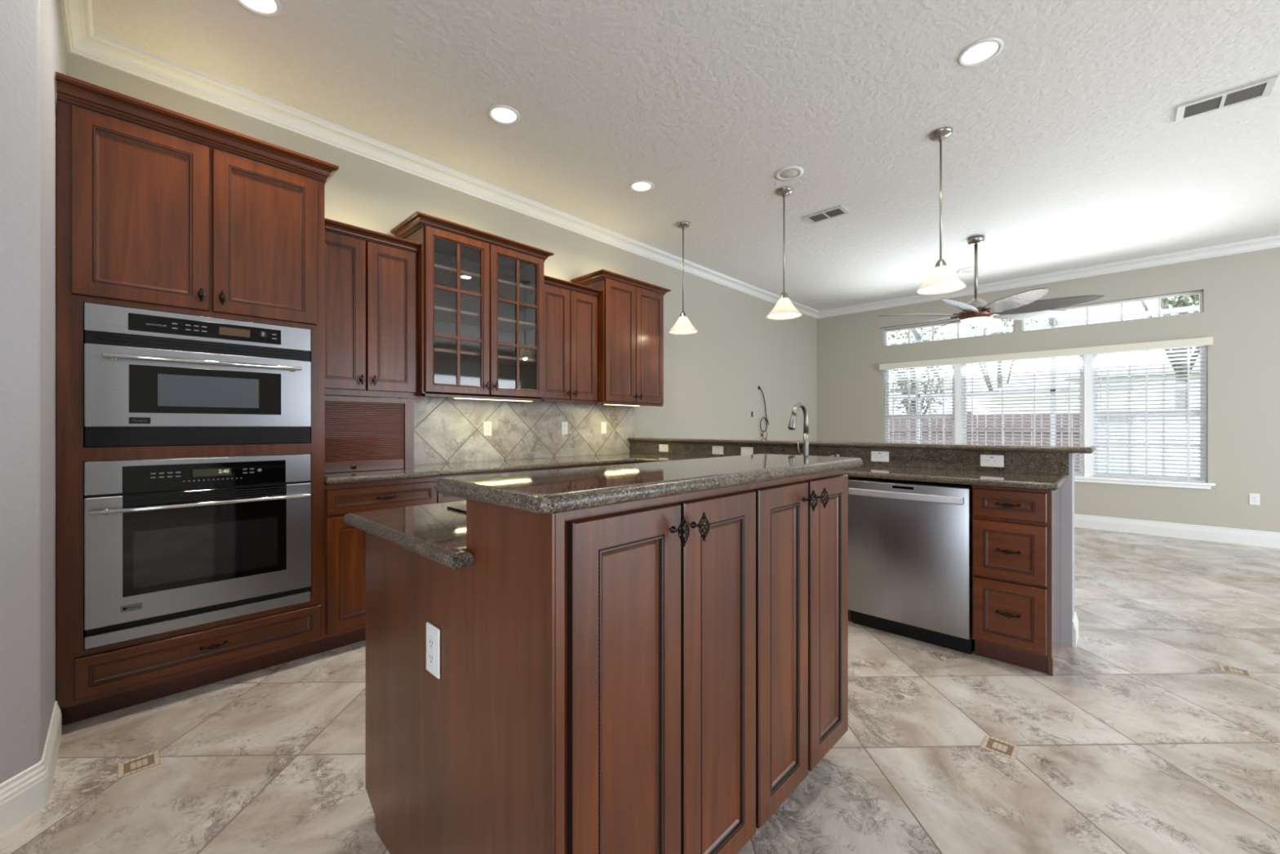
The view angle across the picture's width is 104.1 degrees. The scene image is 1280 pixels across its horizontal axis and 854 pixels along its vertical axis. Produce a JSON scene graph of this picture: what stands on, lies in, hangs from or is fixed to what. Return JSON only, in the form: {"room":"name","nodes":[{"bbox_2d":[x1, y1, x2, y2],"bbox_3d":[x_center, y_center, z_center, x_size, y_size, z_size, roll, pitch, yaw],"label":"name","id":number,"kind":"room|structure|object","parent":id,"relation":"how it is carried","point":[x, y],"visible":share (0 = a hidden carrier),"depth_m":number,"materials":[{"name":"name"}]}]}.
{"room":"kitchen","nodes":[
{"label":"kitchen","id":0,"kind":"room"},
{"bbox_2d":[0,0,66,783],"bbox_3d":[-2.357,-0.340,0.812,2.675,3.080,1.745,0,0,44],"label":"wall","id":1,"kind":"structure","parent":0,"point":[33,42],"depth_m":1.54,"materials":[{"name":"paint"}]},
{"bbox_2d":[0,700,62,834],"bbox_3d":[-1.906,1.130,0.697,0.319,0.140,2.579,0,0,-9],"label":"baseboard","id":2,"kind":"structure","parent":1,"relation":"attached to","point":[27,792],"depth_m":1.55,"materials":[{"name":"white wood"}]},
{"bbox_2d":[60,0,1279,319],"bbox_3d":[2.519,-1.830,1.900,8.200,0.100,9.670,0,0,44],"label":"trim","id":3,"kind":"structure","parent":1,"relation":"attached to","point":[81,39],"depth_m":3.52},
{"bbox_2d":[66,51,817,464],"bbox_3d":[0.043,-0.340,5.385,0.200,3.080,8.475,0,0,44],"label":"wall","id":4,"kind":"structure","parent":0,"point":[713,375],"depth_m":5.52,"materials":[{"name":"paint"}]},
{"bbox_2d":[324,217,420,398],"bbox_3d":[-1.733,-0.678,3.098,0.379,0.987,0.590,0,0,44],"label":"upper cabinet","id":5,"kind":"object","parent":4,"relation":"attached to","point":[371,276],"visible":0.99,"depth_m":3.00,"materials":[{"name":"brown wood"}]},
{"bbox_2d":[390,211,554,403],"bbox_3d":[-1.179,-0.769,3.624,0.449,1.142,1.042,0,0,44],"label":"upper cabinet","id":6,"kind":"object","parent":4,"relation":"attached to","point":[480,294],"visible":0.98,"depth_m":3.61,"materials":[{"name":"brown wood"}]},
{"bbox_2d":[434,263,536,298],"bbox_3d":[-1.204,-1.058,3.647,0.330,0.019,0.886,0,0,44],"label":"shelf","id":7,"kind":"object","parent":6,"relation":"attached to","point":[444,276],"depth_m":3.66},
{"bbox_2d":[434,306,536,332],"bbox_3d":[-1.204,-0.782,3.647,0.330,0.019,0.886,0,0,44],"label":"shelf","id":8,"kind":"object","parent":6,"relation":"attached to","point":[444,316],"depth_m":3.67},
{"bbox_2d":[434,347,536,365],"bbox_3d":[-1.204,-0.507,3.647,0.330,0.019,0.886,0,0,44],"label":"shelf","id":9,"kind":"object","parent":6,"relation":"attached to","point":[442,355],"depth_m":3.66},
{"bbox_2d":[451,397,532,401],"bbox_3d":[-1.071,-0.206,3.692,0.060,0.016,0.640,0,0,44],"label":"light","id":10,"kind":"object","parent":6,"relation":"attached to","point":[451,397],"visible":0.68,"depth_m":3.64,"materials":[{"name":"white plastic"}]},
{"bbox_2d":[324,395,634,464],"bbox_3d":[-1.070,0.022,4.073,0.012,0.485,2.919,0,0,44],"label":"backsplash","id":11,"kind":"structure","parent":4,"relation":"attached to","point":[446,430],"depth_m":4.10,"materials":[{"name":"tile"}]},
{"bbox_2d":[483,421,491,435],"bbox_3d":[-1.198,0.014,3.925,0.008,0.115,0.070,0,0,44],"label":"wall outlet","id":12,"kind":"object","parent":4,"relation":"attached to","point":[486,424],"visible":1,"depth_m":3.92,"materials":[{"name":"white plastic"}]},
{"bbox_2d":[485,424,489,432],"bbox_3d":[-1.196,0.014,3.923,0.002,0.066,0.034,0,0,44],"label":"receptacle","id":13,"kind":"object","parent":12,"relation":"attached to","point":[487,426],"depth_m":3.92,"materials":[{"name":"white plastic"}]},
{"bbox_2d":[561,421,567,434],"bbox_3d":[-0.675,0.010,4.470,0.008,0.115,0.070,0,0,44],"label":"wall outlet","id":14,"kind":"object","parent":4,"relation":"attached to","point":[564,424],"visible":1,"depth_m":4.46,"materials":[{"name":"white plastic"}]},
{"bbox_2d":[563,424,566,431],"bbox_3d":[-0.673,0.010,4.468,0.002,0.066,0.034,0,0,44],"label":"receptacle","id":15,"kind":"object","parent":14,"relation":"attached to","point":[564,425],"depth_m":4.47,"materials":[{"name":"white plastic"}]},
{"bbox_2d":[543,275,601,404],"bbox_3d":[-0.669,-0.688,4.206,0.379,0.976,0.610,0,0,44],"label":"upper cabinet","id":16,"kind":"object","parent":4,"relation":"attached to","point":[570,308],"visible":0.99,"depth_m":4.11,"materials":[{"name":"brown wood"}]},
{"bbox_2d":[600,422,606,433],"bbox_3d":[-0.349,0.008,4.809,0.008,0.115,0.070,0,0,44],"label":"light switch","id":17,"kind":"object","parent":4,"relation":"attached to","point":[603,424],"visible":1,"depth_m":4.80,"materials":[{"name":"white plastic"}]},
{"bbox_2d":[570,269,671,406],"bbox_3d":[-0.162,-0.765,4.683,0.449,1.134,0.886,0,0,44],"label":"upper cabinet","id":18,"kind":"object","parent":4,"relation":"attached to","point":[630,311],"visible":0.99,"depth_m":4.49,"materials":[{"name":"brown wood"}]},
{"bbox_2d":[604,404,637,406],"bbox_3d":[-0.162,-0.206,4.594,0.060,0.016,0.440,0,0,44],"label":"light","id":19,"kind":"object","parent":18,"relation":"attached to","point":[604,404],"visible":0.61,"depth_m":4.57,"materials":[{"name":"white plastic"}]},
{"bbox_2d":[757,385,768,439],"bbox_3d":[1.722,-0.175,6.949,0.226,0.791,0.046,0,0,-42],"label":"cable","id":20,"kind":"object","parent":4,"relation":"attached to","point":[758,387],"visible":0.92,"depth_m":6.96,"materials":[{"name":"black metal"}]},
{"bbox_2d":[0,526,1279,853],"bbox_3d":[2.519,1.260,1.900,8.600,0.120,10.070,0,0,44],"label":"floor","id":21,"kind":"structure","parent":0,"point":[1138,740],"depth_m":1.87,"materials":[{"name":"tile"}]},
{"bbox_2d":[117,750,159,778],"bbox_3d":[-1.784,1.199,1.778,0.105,0.002,0.105,0,0,44],"label":"decorative tile","id":22,"kind":"structure","parent":21,"relation":"on","point":[137,764],"depth_m":1.77,"materials":[{"name":"tile"}]},
{"bbox_2d":[55,71,338,725],"bbox_3d":[-2.135,-0.078,2.478,0.678,2.556,0.959,0,0,44],"label":"tall cabinet","id":23,"kind":"object","parent":21,"relation":"on","point":[158,208],"visible":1,"depth_m":2.17,"materials":[{"name":"brown wood"}]},
{"bbox_2d":[84,453,311,649],"bbox_3d":[-2.100,0.512,2.414,0.556,0.747,0.771,0,0,44],"label":"wall oven","id":24,"kind":"object","parent":23,"relation":"in","point":[171,544],"visible":1,"depth_m":2.20,"materials":[{"name":"silver metal"}]},
{"bbox_2d":[84,302,311,446],"bbox_3d":[-2.101,-0.208,2.415,0.554,0.576,0.771,0,0,44],"label":"microwave oven","id":25,"kind":"object","parent":23,"relation":"in","point":[152,377],"visible":1,"depth_m":2.21,"materials":[{"name":"silver metal"}]},
{"bbox_2d":[320,476,436,652],"bbox_3d":[-1.634,0.751,3.001,0.681,0.898,0.590,0,0,44],"label":"base cabinet","id":26,"kind":"object","parent":21,"relation":"on","point":[344,543],"visible":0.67,"depth_m":2.68,"materials":[{"name":"brown wood"}]},
{"bbox_2d":[436,468,545,503],"bbox_3d":[-1.158,0.751,3.511,0.661,0.898,0.801,0,0,44],"label":"base cabinet","id":27,"kind":"object","parent":21,"relation":"on","point":[441,498],"visible":0.02,"depth_m":3.11,"materials":[{"name":"brown wood"}]},
{"bbox_2d":[545,462,632,470],"bbox_3d":[-0.568,0.751,4.124,0.661,0.898,0.896,0,0,44],"label":"base cabinet","id":28,"kind":"object","parent":21,"relation":"on","point":[628,462],"visible":0.02,"depth_m":3.90,"materials":[{"name":"brown wood"}]},
{"bbox_2d":[365,469,848,853],"bbox_3d":[-0.055,0.672,1.671,1.081,1.056,1.296,0,0,44],"label":"kitchen island","id":29,"kind":"object","parent":21,"relation":"on","point":[660,675],"visible":0.91,"depth_m":1.12,"materials":[{"name":"brown wood"}]},
{"bbox_2d":[342,500,474,568],"bbox_3d":[-0.175,0.282,1.780,0.730,0.035,1.375,0,0,44],"label":"island countertop","id":30,"kind":"structure","parent":29,"relation":"on","point":[437,532],"depth_m":1.32,"materials":[{"name":"stone"}]},
{"bbox_2d":[446,504,466,512],"bbox_3d":[-0.190,0.251,1.729,0.490,0.028,0.760,0,0,44],"label":"cooktop","id":31,"kind":"object","parent":30,"relation":"in","point":[462,508],"visible":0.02,"depth_m":1.60,"materials":[{"name":"black glass"}]},
{"bbox_2d":[426,622,439,679],"bbox_3d":[-0.499,0.537,1.202,0.070,0.118,0.008,0,0,44],"label":"wall outlet","id":32,"kind":"object","parent":29,"relation":"attached to","point":[433,633],"visible":1,"depth_m":1.19,"materials":[{"name":"white plastic"}]},
{"bbox_2d":[428,635,435,666],"bbox_3d":[-0.501,0.537,1.200,0.034,0.066,0.002,0,0,44],"label":"receptacle","id":33,"kind":"object","parent":32,"relation":"attached to","point":[431,637],"depth_m":1.20,"materials":[{"name":"white plastic"}]},
{"bbox_2d":[434,453,862,514],"bbox_3d":[0.177,0.127,1.434,0.418,0.033,1.388,0,0,44],"label":"countertop","id":34,"kind":"structure","parent":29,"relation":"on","point":[548,491],"depth_m":1.06,"materials":[{"name":"stone"}]},
{"bbox_2d":[637,462,856,621],"bbox_3d":[0.783,0.751,3.819,1.776,0.898,0.598,0,0,44],"label":"base cabinet","id":35,"kind":"object","parent":21,"relation":"on","point":[850,611],"visible":0.02,"depth_m":3.09,"materials":[{"name":"brown wood"}]},
{"bbox_2d":[324,453,1067,490],"bbox_3d":[0.129,0.282,2.870,3.382,0.035,2.843,0,0,44],"label":"countertop","id":36,"kind":"structure","parent":35,"relation":"on","point":[1026,481],"depth_m":2.97,"materials":[{"name":"stone"}]},
{"bbox_2d":[324,395,413,473],"bbox_3d":[-1.753,0.043,3.098,0.351,0.442,0.560,0,0,44],"label":"appliance garage","id":37,"kind":"object","parent":36,"relation":"on","point":[362,433],"visible":0.72,"depth_m":3.01,"materials":[{"name":"brown wood"}]},
{"bbox_2d":[787,402,808,455],"bbox_3d":[1.121,0.045,3.565,0.094,0.441,0.276,0,0,44],"label":"kitchen faucet","id":38,"kind":"object","parent":36,"relation":"on","point":[792,425],"visible":0.83,"depth_m":3.61,"materials":[{"name":"metal"}]},
{"bbox_2d":[848,477,974,654],"bbox_3d":[1.644,0.757,2.971,0.626,0.885,0.588,0,0,44],"label":"dishwasher","id":39,"kind":"object","parent":21,"relation":"on","point":[910,542],"visible":0.88,"depth_m":2.77,"materials":[{"name":"silver metal"}]},
{"bbox_2d":[980,734,1019,759],"bbox_3d":[1.350,1.199,1.872,0.105,0.002,0.105,0,0,44],"label":"tile","id":40,"kind":"structure","parent":21,"relation":"on","point":[998,746],"depth_m":1.87,"materials":[{"name":"tile"}]},
{"bbox_2d":[972,484,1061,675],"bbox_3d":[2.008,0.751,2.656,0.320,0.898,0.583,0,0,44],"label":"base cabinet","id":41,"kind":"object","parent":21,"relation":"on","point":[1016,532],"visible":1,"depth_m":2.47,"materials":[{"name":"brown wood"}]},
{"bbox_2d":[1218,663,1254,678],"bbox_3d":[2.932,1.199,2.455,0.105,0.002,0.105,0,0,44],"label":"tile","id":42,"kind":"structure","parent":21,"relation":"on","point":[1238,671],"depth_m":2.46,"materials":[{"name":"tile"}]},
{"bbox_2d":[91,0,1279,311],"bbox_3d":[2.519,-1.955,1.900,8.600,0.150,10.070,0,0,44],"label":"ceiling","id":43,"kind":"structure","parent":0,"point":[1065,149],"depth_m":2.93,"materials":[{"name":"paint"}]},
{"bbox_2d":[235,0,282,17],"bbox_3d":[-1.687,-1.876,2.193,0.190,0.008,0.190,0,0,44],"label":"recessed light","id":44,"kind":"object","parent":43,"relation":"in","point":[267,6],"visible":1,"depth_m":2.23,"materials":[{"name":"beige"}]},
{"bbox_2d":[487,105,519,124],"bbox_3d":[-0.819,-1.876,3.008,0.190,0.008,0.190,0,0,44],"label":"recessed light","id":45,"kind":"object","parent":43,"relation":"in","point":[501,114],"visible":1,"depth_m":3.00,"materials":[{"name":"beige"}]},
{"bbox_2d":[629,180,653,192],"bbox_3d":[0.012,-1.876,3.898,0.190,0.008,0.190,0,0,44],"label":"recessed light","id":46,"kind":"object","parent":43,"relation":"in","point":[643,186],"visible":1,"depth_m":3.90,"materials":[{"name":"beige"}]},
{"bbox_2d":[668,222,697,334],"bbox_3d":[0.401,-1.380,4.637,0.276,0.999,0.276,0,0,44],"label":"pendant light","id":47,"kind":"object","parent":43,"relation":"hanging from","point":[682,326],"visible":1,"depth_m":4.62,"materials":[{"name":"silver metal"}]},
{"bbox_2d":[766,186,802,319],"bbox_3d":[1.147,-1.380,3.976,0.276,0.999,0.276,0,0,44],"label":"pendant light","id":48,"kind":"object","parent":43,"relation":"hanging from","point":[784,309],"visible":1,"depth_m":3.96,"materials":[{"name":"silver metal"}]},
{"bbox_2d":[773,165,803,181],"bbox_3d":[1.103,-1.875,3.701,0.210,0.010,0.210,0,0,44],"label":"ceiling speaker","id":49,"kind":"object","parent":43,"relation":"attached to","point":[793,171],"visible":1,"depth_m":3.69},
{"bbox_2d":[778,168,798,178],"bbox_3d":[1.103,-1.873,3.701,0.140,0.007,0.140,0,0,44],"label":"grille","id":50,"kind":"object","parent":49,"relation":"attached to","point":[784,173],"depth_m":3.69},
{"bbox_2d":[803,204,849,224],"bbox_3d":[1.649,-1.874,4.414,0.340,0.011,0.190,0,0,44],"label":"ceiling vent","id":51,"kind":"object","parent":43,"relation":"in","point":[838,211],"visible":1,"depth_m":4.40,"materials":[{"name":"white metal"}]},
{"bbox_2d":[915,127,966,294],"bbox_3d":[1.926,-1.380,3.196,0.276,0.999,0.276,0,0,44],"label":"pendant light","id":52,"kind":"object","parent":43,"relation":"hanging from","point":[941,280],"visible":1,"depth_m":3.19,"materials":[{"name":"silver metal"}]},
{"bbox_2d":[956,266,986,274],"bbox_3d":[3.971,-1.875,5.985,0.300,0.010,0.300,0,0,44],"label":"recessed light","id":53,"kind":"object","parent":43,"relation":"attached to","point":[968,270],"visible":0.82,"depth_m":5.97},
{"bbox_2d":[961,267,981,272],"bbox_3d":[3.971,-1.873,5.985,0.200,0.007,0.200,0,0,44],"label":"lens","id":54,"kind":"object","parent":53,"relation":"attached to","point":[971,269],"depth_m":5.97,"materials":[{"name":"white glass"}]},
{"bbox_2d":[957,37,1003,66],"bbox_3d":[1.708,-1.876,2.506,0.190,0.008,0.190,0,0,44],"label":"recessed light","id":55,"kind":"object","parent":43,"relation":"in","point":[980,51],"visible":1,"depth_m":2.50,"materials":[{"name":"beige"}]},
{"bbox_2d":[879,235,1104,332],"bbox_3d":[3.345,-1.453,4.971,1.739,0.854,1.739,0,0,26],"label":"ceiling fan","id":56,"kind":"object","parent":43,"relation":"hanging from","point":[1024,305],"visible":1,"depth_m":4.86,"materials":[{"name":"silver metal"}]},
{"bbox_2d":[1174,75,1278,122],"bbox_3d":[3.348,-1.874,2.867,0.365,0.011,0.205,0,0,44],"label":"ceiling vent","id":57,"kind":"object","parent":43,"relation":"in","point":[1262,88],"visible":1,"depth_m":2.85,"materials":[{"name":"white metal"}]},
{"bbox_2d":[632,453,1075,646],"bbox_3d":[1.221,0.671,4.002,3.411,1.058,0.258,0,0,44],"label":"wall","id":58,"kind":"structure","parent":0,"point":[1068,487],"depth_m":2.75,"materials":[{"name":"paint"}]},
{"bbox_2d":[658,444,668,452],"bbox_3d":[0.225,0.201,4.744,0.115,0.070,0.008,0,0,44],"label":"wall outlet","id":59,"kind":"object","parent":58,"relation":"attached to","point":[662,447],"visible":1,"depth_m":4.74,"materials":[{"name":"white plastic"}]},
{"bbox_2d":[712,445,723,454],"bbox_3d":[0.671,0.201,4.314,0.115,0.070,0.008,0,0,44],"label":"wall outlet","id":60,"kind":"object","parent":58,"relation":"attached to","point":[716,450],"visible":1,"depth_m":4.31,"materials":[{"name":"white plastic"}]},
{"bbox_2d":[714,447,720,452],"bbox_3d":[0.669,0.198,4.312,0.066,0.041,0.002,0,0,44],"label":"receptacle","id":61,"kind":"object","parent":60,"relation":"attached to","point":[716,449],"depth_m":4.31,"materials":[{"name":"white plastic"}]},
{"bbox_2d":[741,446,753,455],"bbox_3d":[0.880,0.201,4.113,0.115,0.070,0.008,0,0,44],"label":"light switch","id":62,"kind":"object","parent":58,"relation":"attached to","point":[744,451],"visible":0.88,"depth_m":4.11,"materials":[{"name":"white plastic"}]},
{"bbox_2d":[629,440,1069,475],"bbox_3d":[1.122,0.203,3.901,3.387,0.122,0.020,0,0,44],"label":"backsplash","id":63,"kind":"structure","parent":58,"relation":"attached to","point":[1042,463],"depth_m":3.26,"materials":[{"name":"stone"}]},
{"bbox_2d":[627,436,1095,453],"bbox_3d":[1.276,0.125,3.995,3.497,0.033,0.430,0,0,44],"label":"bar","id":64,"kind":"object","parent":58,"relation":"on","point":[1086,449],"visible":1,"depth_m":3.29,"materials":[{"name":"stone"}]},
{"bbox_2d":[871,451,888,462],"bbox_3d":[1.631,0.201,3.393,0.115,0.070,0.008,0,0,44],"label":"wall outlet","id":65,"kind":"object","parent":58,"relation":"attached to","point":[881,456],"visible":1,"depth_m":3.39,"materials":[{"name":"white plastic"}]},
{"bbox_2d":[875,453,884,459],"bbox_3d":[1.629,0.198,3.390,0.066,0.041,0.002,0,0,44],"label":"receptacle","id":66,"kind":"object","parent":65,"relation":"attached to","point":[877,455],"depth_m":3.39,"materials":[{"name":"white plastic"}]},
{"bbox_2d":[980,454,1004,466],"bbox_3d":[2.084,0.201,2.957,0.115,0.070,0.008,0,0,44],"label":"wall outlet","id":67,"kind":"object","parent":58,"relation":"attached to","point":[988,460],"visible":1,"depth_m":2.95,"materials":[{"name":"white plastic"}]},
{"bbox_2d":[985,457,998,463],"bbox_3d":[2.082,0.198,2.955,0.066,0.041,0.002,0,0,44],"label":"receptacle","id":68,"kind":"object","parent":67,"relation":"attached to","point":[988,460],"depth_m":2.95,"materials":[{"name":"white plastic"}]},
{"bbox_2d":[1071,611,1078,647],"bbox_3d":[1.210,1.130,3.979,3.427,0.140,0.216,0,0,44],"label":"baseboard","id":69,"kind":"structure","parent":58,"relation":"attached to","point":[1075,620],"depth_m":2.73,"materials":[{"name":"white wood"}]},
{"bbox_2d":[817,247,1279,532],"bbox_3d":[6.011,-0.340,5.389,8.400,3.080,0.200,0,0,44],"label":"wall","id":70,"kind":"structure","parent":0,"point":[1241,313],"depth_m":5.44,"materials":[{"name":"paint"}]},
{"bbox_2d":[884,364,955,442],"bbox_3d":[4.068,-0.165,7.269,0.926,1.510,0.050,0,0,44],"label":"window","id":71,"kind":"structure","parent":70,"relation":"in","point":[953,366],"depth_m":7.19,"materials":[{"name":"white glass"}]},
{"bbox_2d":[884,364,954,442],"bbox_3d":[4.016,-0.162,7.214,0.895,1.500,0.068,0,0,44],"label":"window blind","id":72,"kind":"object","parent":71,"relation":"attached to","point":[943,367],"visible":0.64,"depth_m":7.19,"materials":[{"name":"white plastic"}]},
{"bbox_2d":[884,320,1013,346],"bbox_3d":[4.307,-1.337,7.040,1.587,0.245,0.050,0,0,44],"label":"window","id":73,"kind":"structure","parent":70,"relation":"in","point":[960,322],"depth_m":7.14,"materials":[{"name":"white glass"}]},
{"bbox_2d":[961,354,1084,475],"bbox_3d":[4.909,-0.165,6.461,1.265,1.510,0.050,0,0,44],"label":"window","id":74,"kind":"structure","parent":70,"relation":"in","point":[1082,356],"depth_m":6.03,"materials":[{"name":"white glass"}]},
{"bbox_2d":[961,355,1082,475],"bbox_3d":[4.856,-0.162,6.407,1.235,1.500,0.068,0,0,44],"label":"window blind","id":75,"kind":"object","parent":74,"relation":"attached to","point":[1069,358],"visible":0.75,"depth_m":6.36,"materials":[{"name":"white plastic"}]},
{"bbox_2d":[879,337,1213,370],"bbox_3d":[4.799,-0.897,6.365,3.300,0.085,0.069,0,0,44],"label":"blind valance","id":76,"kind":"object","parent":70,"relation":"attached to","point":[1204,340],"visible":1,"depth_m":6.04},
{"bbox_2d":[955,354,1215,488],"bbox_3d":[4.875,-0.133,6.445,3.340,1.575,0.250,0,0,44],"label":"trim","id":77,"kind":"structure","parent":70,"relation":"attached to","point":[1087,477],"depth_m":5.93,"materials":[{"name":"white wood"}]},
{"bbox_2d":[1022,290,1202,331],"bbox_3d":[5.490,-1.337,5.903,1.546,0.245,0.050,0,0,44],"label":"window","id":78,"kind":"structure","parent":70,"relation":"in","point":[1200,292],"depth_m":5.76,"materials":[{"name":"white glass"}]},
{"bbox_2d":[1092,345,1206,482],"bbox_3d":[5.742,-0.165,5.661,0.905,1.510,0.050,0,0,44],"label":"window","id":79,"kind":"structure","parent":70,"relation":"in","point":[1205,350],"depth_m":5.58,"materials":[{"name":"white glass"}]},
{"bbox_2d":[1093,345,1205,482],"bbox_3d":[5.689,-0.162,5.606,0.875,1.500,0.068,0,0,44],"label":"window blind","id":80,"kind":"object","parent":79,"relation":"attached to","point":[1146,361],"visible":0.94,"depth_m":5.59,"materials":[{"name":"white plastic"}]},
{"bbox_2d":[1074,513,1279,548],"bbox_3d":[5.871,1.122,5.373,8.180,0.157,0.016,0,0,44],"label":"baseboard","id":81,"kind":"structure","parent":70,"relation":"attached to","point":[1209,533],"depth_m":5.39,"materials":[{"name":"white wood"}]},
{"bbox_2d":[1248,493,1259,505],"bbox_3d":[6.215,0.730,5.048,0.070,0.115,0.008,0,0,44],"label":"wall outlet","id":82,"kind":"object","parent":70,"relation":"attached to","point":[1254,499],"visible":1,"depth_m":5.05,"materials":[{"name":"white plastic"}]},
{"bbox_2d":[1252,495,1257,502],"bbox_3d":[6.213,0.730,5.046,0.034,0.066,0.002,0,0,44],"label":"receptacle","id":83,"kind":"object","parent":82,"relation":"attached to","point":[1254,497],"depth_m":5.05,"materials":[{"name":"white plastic"}]},
{"label":"outside","id":84,"kind":"structure","parent":0,"visible":0},
{"bbox_3d":[23.628,1.370,24.587,80.000,0.100,51.800,0,0,44],"label":"ground","id":85,"kind":"structure","parent":84,"visible":0},
{"bbox_2d":[887,325,951,413],"bbox_3d":[7.547,-0.952,13.948,2.187,4.601,2.835,0,0,44],"label":"tree","id":86,"kind":"object","parent":85,"relation":"on","point":[906,332],"visible":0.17,"depth_m":14.03,"materials":[{"name":"green plant"}]},
{"bbox_2d":[888,412,1079,471],"bbox_3d":[6.958,0.515,10.560,3.900,1.650,0.130,0,0,44],"label":"fence","id":87,"kind":"object","parent":85,"relation":"on","point":[1064,415],"visible":0.09,"depth_m":10.09,"materials":[{"name":"wood"}]},
{"bbox_2d":[968,317,1050,390],"bbox_3d":[13.487,-1.735,17.986,2.899,6.162,2.974,0,0,44],"label":"tree","id":88,"kind":"object","parent":85,"relation":"on","point":[1005,323],"visible":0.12,"depth_m":18.40,"materials":[{"name":"green plant"}]},
{"bbox_2d":[982,368,1102,444],"bbox_3d":[9.836,0.015,12.184,2.100,2.650,2.500,0,0,44],"label":"gazebo","id":89,"kind":"object","parent":85,"relation":"on","point":[1036,373],"visible":0.22,"depth_m":11.37,"materials":[{"name":"white wood"}]},
{"bbox_2d":[887,305,1199,444],"bbox_3d":[6.468,-0.808,7.453,11.000,4.257,3.249,0,0,44],"label":"screen enclosure","id":90,"kind":"object","parent":85,"relation":"on","point":[917,338],"visible":0.19,"depth_m":8.81,"materials":[{"name":"metal"}]},
{"bbox_2d":[1046,346,1199,410],"bbox_3d":[18.056,-0.710,13.161,12.200,4.100,7.000,0,0,44],"label":"house","id":91,"kind":"structure","parent":85,"relation":"on","point":[1153,354],"depth_m":13.56,"materials":[{"name":"white"}]},
{"bbox_2d":[1097,408,1199,476],"bbox_3d":[11.437,0.520,6.345,8.300,1.640,0.280,0,0,44],"label":"fence","id":92,"kind":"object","parent":85,"relation":"on","point":[1181,417],"depth_m":8.67,"materials":[{"name":"wood"}]},
{"bbox_2d":[1140,293,1199,408],"bbox_3d":[10.653,-1.407,9.921,2.597,5.504,2.050,0,0,44],"label":"tree","id":93,"kind":"object","parent":85,"relation":"on","point":[1182,301],"visible":0.09,"depth_m":9.78,"materials":[{"name":"green plant"}]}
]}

